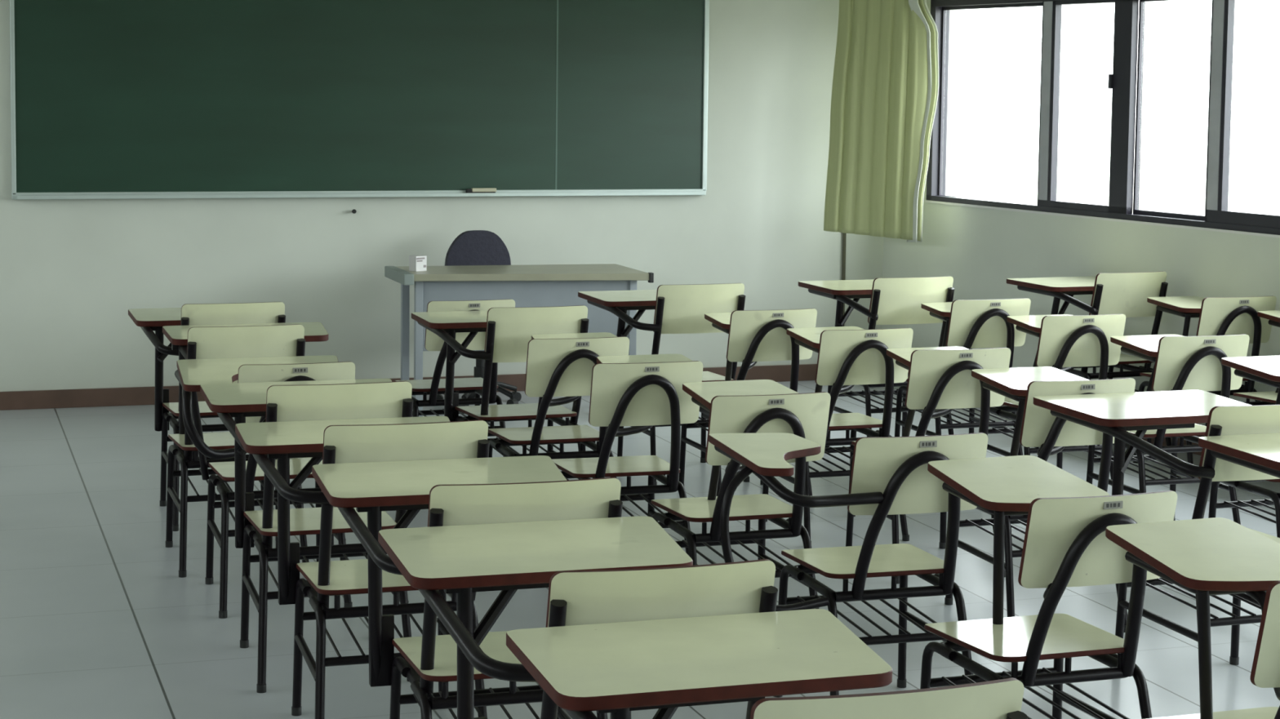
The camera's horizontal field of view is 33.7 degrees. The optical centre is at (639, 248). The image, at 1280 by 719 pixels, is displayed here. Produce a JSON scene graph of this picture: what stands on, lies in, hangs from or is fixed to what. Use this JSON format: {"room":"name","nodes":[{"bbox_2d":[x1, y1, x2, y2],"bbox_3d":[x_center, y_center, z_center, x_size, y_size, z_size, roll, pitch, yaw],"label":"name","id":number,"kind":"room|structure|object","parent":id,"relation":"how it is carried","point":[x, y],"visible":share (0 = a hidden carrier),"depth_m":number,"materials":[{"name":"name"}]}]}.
{"room":"classroom","nodes":[
{"label":"classroom","id":0,"kind":"room"},
{"bbox_2d":[0,0,883,391],"bbox_3d":[-2.286,-0.747,11.078,8.360,3.100,0.200,-1,5,-19],"label":"wall","id":1,"kind":"structure","parent":0,"point":[72,271],"depth_m":11.39,"materials":[{"name":"paint"}]},
{"bbox_2d":[8,0,709,199],"bbox_3d":[-1.390,-0.925,11.214,3.738,1.308,0.086,-1,5,-19],"label":"chalkboard","id":2,"kind":"object","parent":1,"relation":"attached to","point":[110,99],"visible":1,"depth_m":11.20,"materials":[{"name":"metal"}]},
{"bbox_2d":[16,191,705,199],"bbox_3d":[-1.393,-0.285,11.244,3.690,0.019,0.044,-1,5,-19],"label":"chalk tray","id":3,"kind":"object","parent":2,"relation":"on","point":[20,195],"depth_m":11.11,"materials":[{"name":"metal"}]},
{"bbox_2d":[466,187,496,193],"bbox_3d":[-0.858,-0.310,11.424,0.164,0.036,0.034,-1,5,-19],"label":"eraser","id":4,"kind":"object","parent":2,"relation":"on","point":[473,190],"visible":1,"depth_m":11.41,"materials":[{"name":"brown wood"}]},
{"bbox_2d":[0,364,817,410],"bbox_3d":[-2.317,0.761,11.079,7.860,0.094,0.016,-1,5,-19],"label":"baseboard","id":5,"kind":"structure","parent":1,"relation":"attached to","point":[132,396],"depth_m":10.96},
{"bbox_2d":[841,232,846,326],"bbox_3d":[1.182,-0.440,12.157,0.032,2.200,0.024,-1,5,-19],"label":"conduit pipe","id":6,"kind":"object","parent":1,"relation":"attached to","point":[844,235],"visible":0.02,"depth_m":12.19,"materials":[{"name":"grey metal"}]},
{"bbox_2d":[823,0,938,242],"bbox_3d":[1.276,-0.862,11.732,0.408,1.612,0.862,-2,5,-27],"label":"curtain","id":7,"kind":"object","parent":1,"relation":"hanging from","point":[885,88],"visible":1,"depth_m":11.61,"materials":[{"name":"green fabric"}]},
{"bbox_2d":[0,380,1279,718],"bbox_3d":[0.920,1.442,4.535,9.799,0.150,14.550,-1,5,-19],"label":"floor","id":8,"kind":"structure","parent":0,"point":[99,620],"depth_m":6.94,"materials":[{"name":"tile"}]},
{"bbox_2d":[128,302,285,531],"bbox_3d":[-1.680,0.606,8.346,0.606,0.850,0.764,-1,5,-19],"label":"chair","id":9,"kind":"object","parent":8,"relation":"on","point":[149,320],"visible":0.33,"depth_m":8.10,"materials":[{"name":"beige laminate"}]},
{"bbox_2d":[162,322,328,577],"bbox_3d":[-1.399,0.664,7.659,0.633,0.850,0.784,-1,5,-19],"label":"chair","id":10,"kind":"object","parent":8,"relation":"on","point":[286,339],"visible":0.43,"depth_m":7.35,"materials":[{"name":"beige laminate"}]},
{"bbox_2d":[174,355,355,618],"bbox_3d":[-1.236,0.747,6.960,0.580,0.800,0.618,-1,5,-18],"label":"chair","id":11,"kind":"object","parent":8,"relation":"on","point":[190,374],"visible":0.4,"depth_m":6.79,"materials":[{"name":"beige laminate"}]},
{"bbox_2d":[200,378,413,693],"bbox_3d":[-0.969,0.778,6.292,0.606,0.850,0.804,-1,5,-18],"label":"chair","id":12,"kind":"object","parent":8,"relation":"on","point":[365,398],"visible":0.57,"depth_m":6.02,"materials":[{"name":"beige laminate"}]},
{"bbox_2d":[235,416,489,718],"bbox_3d":[-0.734,0.836,5.596,0.605,0.850,0.768,-1,5,-17],"label":"chair","id":13,"kind":"object","parent":8,"relation":"on","point":[424,437],"visible":0.66,"depth_m":5.36,"materials":[{"name":"beige laminate"}]},
{"bbox_2d":[394,298,515,457],"bbox_3d":[-0.797,0.595,8.931,0.442,0.800,0.492,-1,5,-19],"label":"chair","id":14,"kind":"object","parent":8,"relation":"on","point":[436,386],"visible":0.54,"depth_m":8.76,"materials":[{"name":"beige laminate"}]},
{"bbox_2d":[311,455,622,718],"bbox_3d":[-0.408,0.897,4.879,0.606,0.850,0.844,-1,5,-16],"label":"chair","id":15,"kind":"object","parent":8,"relation":"on","point":[513,489],"visible":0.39,"depth_m":4.78,"materials":[{"name":"beige laminate"}]},
{"bbox_2d":[436,230,521,406],"bbox_3d":[-0.841,0.363,11.116,0.479,0.914,0.458,-1,5,-19],"label":"chair","id":16,"kind":"object","parent":8,"relation":"on","point":[472,247],"visible":0.28,"depth_m":11.10,"materials":[{"name":"black plastic"}]},
{"bbox_2d":[411,305,588,457],"bbox_3d":[-0.533,0.621,8.331,0.605,0.850,0.748,-1,5,-20],"label":"chair","id":17,"kind":"object","parent":8,"relation":"on","point":[508,331],"visible":0.69,"depth_m":8.09,"materials":[{"name":"beige laminate"}]},
{"bbox_2d":[384,263,653,417],"bbox_3d":[-0.622,0.479,10.719,1.271,0.753,0.569,-1,5,-15],"label":"desk","id":18,"kind":"object","parent":8,"relation":"on","point":[533,285],"visible":0.59,"depth_m":10.57,"materials":[{"name":"grey metal"}]},
{"bbox_2d":[408,255,426,271],"bbox_3d":[-1.109,0.072,10.568,0.057,0.076,0.070,5,6,43],"label":"carton","id":19,"kind":"object","parent":18,"relation":"on","point":[416,263],"visible":1,"depth_m":10.55,"materials":[{"name":"white cardboard"}]},
{"bbox_2d":[488,332,629,479],"bbox_3d":[-0.283,0.696,7.747,0.525,0.800,0.562,-1,5,-18],"label":"chair","id":20,"kind":"object","parent":8,"relation":"on","point":[558,365],"visible":0.7,"depth_m":7.51,"materials":[{"name":"beige laminate"}]},
{"bbox_2d":[377,515,777,718],"bbox_3d":[-0.145,0.961,4.107,0.606,0.850,0.864,-1,5,-17],"label":"chair","id":21,"kind":"object","parent":8,"relation":"on","point":[623,569],"visible":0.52,"depth_m":4.04,"materials":[{"name":"beige laminate"}]},
{"bbox_2d":[551,354,702,555],"bbox_3d":[-0.034,0.746,7.147,0.540,0.800,0.613,-1,5,-16],"label":"chair","id":22,"kind":"object","parent":8,"relation":"on","point":[641,392],"visible":0.8,"depth_m":6.90,"materials":[{"name":"beige laminate"}]},
{"bbox_2d":[577,283,749,484],"bbox_3d":[0.112,0.552,9.302,0.606,0.850,0.744,-1,5,-20],"label":"chair","id":23,"kind":"object","parent":8,"relation":"on","point":[678,308],"visible":0.48,"depth_m":9.04,"materials":[{"name":"beige laminate"}]},
{"bbox_2d":[651,379,831,608],"bbox_3d":[0.289,0.800,6.516,0.509,0.800,0.703,-1,5,-18],"label":"chair","id":24,"kind":"object","parent":8,"relation":"on","point":[755,406],"visible":0.75,"depth_m":6.28,"materials":[{"name":"beige laminate"}]},
{"bbox_2d":[678,308,817,496],"bbox_3d":[0.435,0.625,8.750,0.461,0.800,0.573,-1,5,-20],"label":"chair","id":25,"kind":"object","parent":8,"relation":"on","point":[754,336],"visible":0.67,"depth_m":8.52,"materials":[{"name":"beige laminate"}]},
{"bbox_2d":[506,608,1027,718],"bbox_3d":[0.169,1.025,3.348,0.606,0.850,0.848,-1,5,-18],"label":"chair","id":26,"kind":"object","parent":8,"relation":"on","point":[620,668],"visible":1,"depth_m":3.40,"materials":[{"name":"beige laminate"}]},
{"bbox_2d":[762,326,913,543],"bbox_3d":[0.742,0.674,8.167,0.490,0.800,0.672,-1,5,-18],"label":"chair","id":27,"kind":"object","parent":8,"relation":"on","point":[848,357],"visible":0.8,"depth_m":7.89,"materials":[{"name":"beige laminate"}]},
{"bbox_2d":[708,432,987,697],"bbox_3d":[0.521,0.873,5.639,0.718,0.800,0.568,-1,5,-16],"label":"chair","id":28,"kind":"object","parent":8,"relation":"on","point":[890,475],"visible":0.86,"depth_m":5.54,"materials":[{"name":"beige laminate"}]},
{"bbox_2d":[798,275,954,448],"bbox_3d":[1.156,0.524,9.807,0.606,0.850,0.814,-1,5,-20],"label":"chair","id":29,"kind":"object","parent":8,"relation":"on","point":[894,300],"visible":0.52,"depth_m":9.49,"materials":[{"name":"beige laminate"}]},
{"bbox_2d":[845,346,1010,583],"bbox_3d":[1.039,0.724,7.584,0.517,0.800,0.608,-1,5,-17],"label":"chair","id":30,"kind":"object","parent":8,"relation":"on","point":[940,378],"visible":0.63,"depth_m":7.32,"materials":[{"name":"beige laminate"}]},
{"bbox_2d":[894,297,1031,455],"bbox_3d":[1.404,0.597,9.243,0.459,0.800,0.522,-1,5,-19],"label":"chair","id":31,"kind":"object","parent":8,"relation":"on","point":[971,324],"visible":0.62,"depth_m":9.04,"materials":[{"name":"beige laminate"}]},
{"bbox_2d":[944,366,1135,632],"bbox_3d":[1.277,0.782,6.897,0.501,0.800,0.703,-1,5,-18],"label":"chair","id":32,"kind":"object","parent":8,"relation":"on","point":[1035,426],"visible":0.38,"depth_m":6.61,"materials":[{"name":"beige laminate"}]},
{"bbox_2d":[920,455,1177,718],"bbox_3d":[0.909,0.924,5.050,0.454,0.800,0.722,-1,5,-19],"label":"chair","id":33,"kind":"object","parent":8,"relation":"on","point":[1066,544],"visible":0.87,"depth_m":4.84,"materials":[{"name":"beige laminate"}]},
{"bbox_2d":[986,314,1125,479],"bbox_3d":[1.692,0.641,8.726,0.514,0.800,0.628,-1,5,-18],"label":"chair","id":34,"kind":"object","parent":8,"relation":"on","point":[1068,342],"visible":0.62,"depth_m":8.46,"materials":[{"name":"beige laminate"}]},
{"bbox_2d":[1006,271,1171,457],"bbox_3d":[2.199,0.509,10.156,0.606,0.850,0.764,-1,5,-22],"label":"chair","id":35,"kind":"object","parent":8,"relation":"on","point":[1126,294],"visible":0.5,"depth_m":9.89,"materials":[{"name":"beige laminate"}]},
{"bbox_2d":[1033,390,1279,665],"bbox_3d":[1.598,0.821,6.141,0.606,0.850,0.864,-1,5,-19],"label":"chair","id":36,"kind":"object","parent":8,"relation":"on","point":[1114,415],"visible":0.55,"depth_m":6.07,"materials":[{"name":"beige laminate"}]},
{"bbox_2d":[1086,333,1249,524],"bbox_3d":[2.001,0.694,8.109,0.528,0.800,0.693,-1,5,-17],"label":"chair","id":37,"kind":"object","parent":8,"relation":"on","point":[1182,362],"visible":0.61,"depth_m":7.82,"materials":[{"name":"beige laminate"}]},
{"bbox_2d":[1105,517,1279,718],"bbox_3d":[1.205,0.989,4.284,0.442,0.800,0.723,-1,5,-19],"label":"chair","id":38,"kind":"object","parent":8,"relation":"on","point":[1204,557],"visible":1,"depth_m":4.31,"materials":[{"name":"beige laminate"}]},
{"bbox_2d":[1133,295,1276,464],"bbox_3d":[2.514,0.586,9.545,0.472,0.800,0.662,-1,5,-19],"label":"chair","id":39,"kind":"object","parent":8,"relation":"on","point":[1218,316],"visible":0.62,"depth_m":9.27,"materials":[{"name":"beige laminate"}]},
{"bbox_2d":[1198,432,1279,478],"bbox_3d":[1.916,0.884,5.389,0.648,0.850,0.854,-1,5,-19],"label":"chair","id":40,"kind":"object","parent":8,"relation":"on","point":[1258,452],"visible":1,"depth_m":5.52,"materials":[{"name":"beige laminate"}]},
{"bbox_2d":[1208,355,1279,537],"bbox_3d":[2.223,0.765,7.246,0.488,0.800,0.682,-1,5,-19],"label":"chair","id":41,"kind":"object","parent":8,"relation":"on","point":[1265,370],"visible":0.63,"depth_m":7.29,"materials":[{"name":"beige laminate"}]},
{"bbox_2d":[1233,310,1279,405],"bbox_3d":[2.812,0.637,8.954,0.558,0.800,0.653,-1,5,-19],"label":"chair","id":42,"kind":"object","parent":8,"relation":"on","point":[1273,317],"visible":0.31,"depth_m":9.00,"materials":[{"name":"beige laminate"}]},
{"bbox_2d":[881,0,1279,435],"bbox_3d":[4.754,-0.235,5.704,0.200,3.100,14.679,-2,5,-26],"label":"wall","id":43,"kind":"structure","parent":0,"point":[980,248],"depth_m":10.86,"materials":[{"name":"paint"}]},
{"bbox_2d":[924,200,1279,238],"bbox_3d":[4.648,0.257,5.730,0.032,0.012,13.743,-2,5,-26],"label":"trim","id":44,"kind":"structure","parent":43,"relation":"attached to","point":[926,201],"depth_m":10.39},
{"bbox_2d":[926,0,1279,235],"bbox_3d":[2.414,-0.704,10.293,0.106,1.128,3.464,-2,5,-26],"label":"window","id":45,"kind":"structure","parent":43,"relation":"in","point":[1126,35],"depth_m":10.34,"materials":[{"name":"black metal"}]},
{"bbox_2d":[1001,404,1204,455],"bbox_3d":[4.643,1.266,5.767,0.016,0.094,14.659,-2,5,-26],"label":"baseboard","id":46,"kind":"structure","parent":43,"relation":"attached to","point":[1164,444],"depth_m":10.00,"materials":[{"name":"brown wood"}]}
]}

